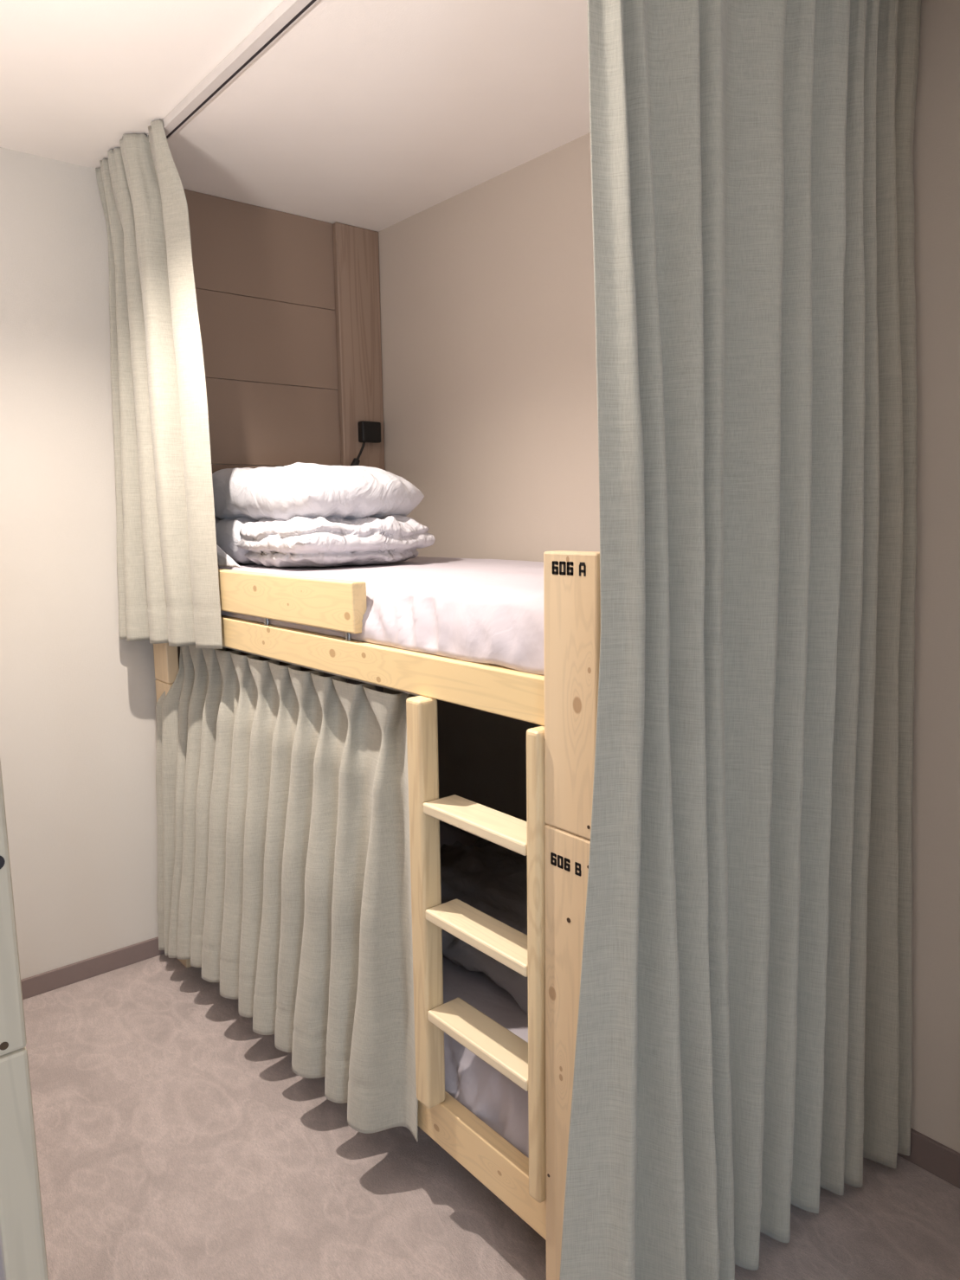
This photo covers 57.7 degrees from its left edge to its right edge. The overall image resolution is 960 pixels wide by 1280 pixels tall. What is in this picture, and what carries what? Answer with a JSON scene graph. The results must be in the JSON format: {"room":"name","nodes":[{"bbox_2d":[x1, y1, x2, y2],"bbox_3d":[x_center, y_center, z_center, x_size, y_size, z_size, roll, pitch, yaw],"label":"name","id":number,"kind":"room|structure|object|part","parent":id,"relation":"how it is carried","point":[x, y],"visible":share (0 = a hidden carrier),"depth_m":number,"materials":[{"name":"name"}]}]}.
{"room":"dormitory","nodes":[
{"label":"dormitory","id":0,"kind":"room"},
{"bbox_2d":[0,147,337,979],"bbox_3d":[-1.712,-0.100,2.346,3.600,2.491,0.100,-7,10,-39],"label":"wall","id":1,"kind":"structure","parent":0,"point":[78,700],"depth_m":2.65,"materials":[{"name":"white paint"}]},
{"bbox_2d":[20,936,164,999],"bbox_3d":[-1.659,1.108,2.473,3.400,0.062,0.012,-7,10,-39],"label":"baseboard","id":2,"kind":"structure","parent":1,"relation":"attached to","point":[48,980],"depth_m":2.80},
{"bbox_2d":[177,188,347,682],"bbox_3d":[-0.786,-0.210,3.038,0.719,2.489,0.010,-7,10,-39],"label":"wall panel","id":3,"kind":"object","parent":1,"relation":"attached to","point":[264,277],"depth_m":2.97,"materials":[{"name":"brown wood"}]},
{"bbox_2d":[332,222,385,692],"bbox_3d":[-0.433,-0.253,3.313,0.179,2.490,0.034,-7,10,-39],"label":"trim","id":4,"kind":"structure","parent":1,"relation":"attached to","point":[356,254],"depth_m":3.18,"materials":[{"name":"brown wood"}]},
{"bbox_2d":[350,420,380,465],"bbox_3d":[-0.430,-0.705,3.206,0.044,0.197,0.156,6,11,41],"label":"reading lamp","id":5,"kind":"object","parent":1,"relation":"attached to","point":[369,432],"visible":0.9,"depth_m":3.20,"materials":[{"name":"black plastic"}]},
{"bbox_2d":[0,0,590,231],"bbox_3d":[0.032,-1.112,0.071,3.600,0.100,5.600,-7,10,-39],"label":"ceiling","id":6,"kind":"structure","parent":0,"point":[374,115],"depth_m":2.14,"materials":[{"name":"paint"}]},
{"bbox_2d":[146,0,319,141],"bbox_3d":[-0.119,-1.341,2.158,0.938,0.024,1.972,-7,10,-39],"label":"track","id":7,"kind":"object","parent":6,"relation":"attached to","point":[289,11],"visible":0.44,"depth_m":1.95,"materials":[{"name":"white metal"}]},
{"bbox_2d":[95,119,222,649],"bbox_3d":[-0.930,-0.675,2.477,0.155,1.397,0.574,-7,10,-39],"label":"curtain","id":8,"kind":"object","parent":7,"relation":"hanging from","point":[167,564],"visible":1,"depth_m":2.42,"materials":[{"name":"fabric"}]},
{"bbox_2d":[559,0,921,1279],"bbox_3d":[0.514,-0.018,1.542,1.022,2.432,0.162,-7,10,-38],"label":"curtain","id":9,"kind":"object","parent":7,"relation":"hanging from","point":[743,1042],"visible":1,"depth_m":1.48,"materials":[{"name":"fabric"}]},
{"bbox_2d":[22,953,959,1279],"bbox_3d":[0.067,1.443,0.430,3.600,0.080,5.600,-7,10,-39],"label":"floor","id":10,"kind":"structure","parent":0,"point":[175,1140],"depth_m":1.92,"materials":[{"name":"carpet"}]},
{"bbox_2d":[0,758,48,1279],"bbox_3d":[-1.395,0.593,1.319,0.908,1.396,1.917,-7,10,-39],"label":"locker","id":11,"kind":"object","parent":10,"relation":"on","point":[22,1246],"visible":1,"depth_m":0.84,"materials":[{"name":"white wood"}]},
{"bbox_3d":[-0.491,0.169,0.843,0.038,0.448,0.116,-7,10,-39],"label":"post","id":12,"kind":"part","parent":11,"relation":"part of","materials":[{"name":"brown wood"}]},
{"bbox_3d":[-0.482,0.860,0.940,0.038,0.948,0.116,-7,10,-39],"label":"post","id":13,"kind":"part","parent":11,"relation":"part of","materials":[{"name":"brown wood"}]},
{"bbox_2d":[153,550,600,1279],"bbox_3d":[-0.083,0.423,2.401,0.909,1.396,1.916,-7,10,-39],"label":"bunk bed","id":14,"kind":"object","parent":10,"relation":"on","point":[563,700],"visible":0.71,"depth_m":1.51,"materials":[{"name":"brown wood"}]},
{"bbox_3d":[-0.999,-0.092,2.746,0.038,0.448,0.116,-7,10,-39],"label":"post","id":15,"kind":"part","parent":14,"relation":"part of","materials":[{"name":"brown wood"}]},
{"bbox_3d":[-0.990,0.600,2.843,0.038,0.948,0.116,-7,10,-39],"label":"post","id":16,"kind":"part","parent":14,"relation":"part of","materials":[{"name":"brown wood"}]},
{"bbox_2d":[222,645,421,695],"bbox_3d":[-0.508,0.047,2.245,0.016,0.016,1.295,-7,10,-39],"label":"rail","id":17,"kind":"object","parent":14,"relation":"attached to","point":[222,646],"visible":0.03,"depth_m":2.05,"materials":[{"name":"white metal"}]},
{"bbox_2d":[155,644,418,1141],"bbox_3d":[-0.600,0.575,2.331,0.164,1.048,1.430,-7,10,-39],"label":"curtain","id":18,"kind":"object","parent":17,"relation":"hanging from","point":[282,791],"visible":1,"depth_m":2.13,"materials":[{"name":"fabric"}]},
{"bbox_2d":[218,556,544,675],"bbox_3d":[-0.100,-0.130,2.339,0.848,0.136,1.830,-7,10,-39],"label":"mattress","id":19,"kind":"object","parent":14,"relation":"on","point":[490,611],"visible":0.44,"depth_m":1.75,"materials":[{"name":"grey fabric"}]},
{"bbox_2d":[214,516,257,567],"bbox_3d":[-0.642,-0.323,2.756,0.540,0.148,0.529,-7,10,-39],"label":"pillow","id":20,"kind":"object","parent":19,"relation":"on","point":[227,530],"visible":0.18,"depth_m":2.56,"materials":[{"name":"grey fabric"}]},
{"bbox_2d":[237,514,435,566],"bbox_3d":[-0.419,-0.296,2.541,0.486,0.148,0.411,-7,10,-39],"label":"duvet","id":21,"kind":"object","parent":19,"relation":"on","point":[299,541],"visible":0.91,"depth_m":2.38,"materials":[{"name":"grey fabric"}]},
{"bbox_2d":[212,462,424,521],"bbox_3d":[-0.537,-0.440,2.653,0.471,0.184,0.712,-7,10,-39],"label":"pillow","id":22,"kind":"object","parent":21,"relation":"on","point":[308,490],"visible":0.79,"depth_m":2.41,"materials":[{"name":"grey fabric"}]},
{"bbox_3d":[-0.408,0.021,2.076,0.035,0.080,1.685,-7,10,-39],"label":"rail","id":23,"kind":"part","parent":14,"relation":"part of","materials":[{"name":"brown wood"}]},
{"bbox_3d":[-0.322,0.514,3.393,0.036,0.948,0.116,-7,10,-39],"label":"post","id":24,"kind":"part","parent":14,"relation":"part of","materials":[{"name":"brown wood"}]},
{"bbox_2d":[405,695,546,1202],"bbox_3d":[0.010,0.548,1.637,0.082,0.853,0.376,-7,10,-39],"label":"ladder","id":25,"kind":"object","parent":14,"relation":"attached to","point":[520,1061],"visible":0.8,"depth_m":1.66,"materials":[{"name":"brown wood"}]},
{"bbox_3d":[-0.396,0.955,2.207,0.035,0.099,1.685,-7,10,-39],"label":"rail","id":26,"kind":"part","parent":14,"relation":"part of","materials":[{"name":"brown wood"}]},
{"bbox_2d":[439,820,528,1157],"bbox_3d":[-0.077,0.821,2.461,0.807,0.187,1.800,-7,10,-39],"label":"bedding","id":27,"kind":"object","parent":14,"relation":"on","point":[488,1094],"visible":0.06,"depth_m":1.83,"materials":[{"name":"grey fabric"}]},
{"bbox_2d":[440,836,527,1014],"bbox_3d":[0.134,0.686,2.253,0.604,0.131,0.923,-7,10,-39],"label":"blanket","id":28,"kind":"object","parent":27,"relation":"on","point":[491,877],"visible":0.2,"depth_m":2.26,"materials":[{"name":"grey fabric"}]},
{"bbox_3d":[0.163,0.777,1.472,0.038,0.948,0.116,-7,10,-39],"label":"post","id":29,"kind":"part","parent":14,"relation":"part of","materials":[{"name":"brown wood"}]},
{"bbox_3d":[0.154,0.085,1.375,0.038,0.448,0.116,-7,10,-39],"label":"post","id":30,"kind":"part","parent":14,"relation":"part of","materials":[{"name":"brown wood"}]},
{"bbox_2d":[378,0,959,1152],"bbox_3d":[1.425,0.002,1.321,0.100,2.491,5.500,-7,10,-39],"label":"wall","id":31,"kind":"structure","parent":0,"point":[487,290],"depth_m":2.59,"materials":[{"name":"paint"}]},
{"bbox_2d":[896,1127,959,1188],"bbox_3d":[1.370,1.199,1.487,0.012,0.075,5.388,-7,10,-39],"label":"baseboard","id":32,"kind":"structure","parent":31,"relation":"attached to","point":[928,1154],"depth_m":1.92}
]}

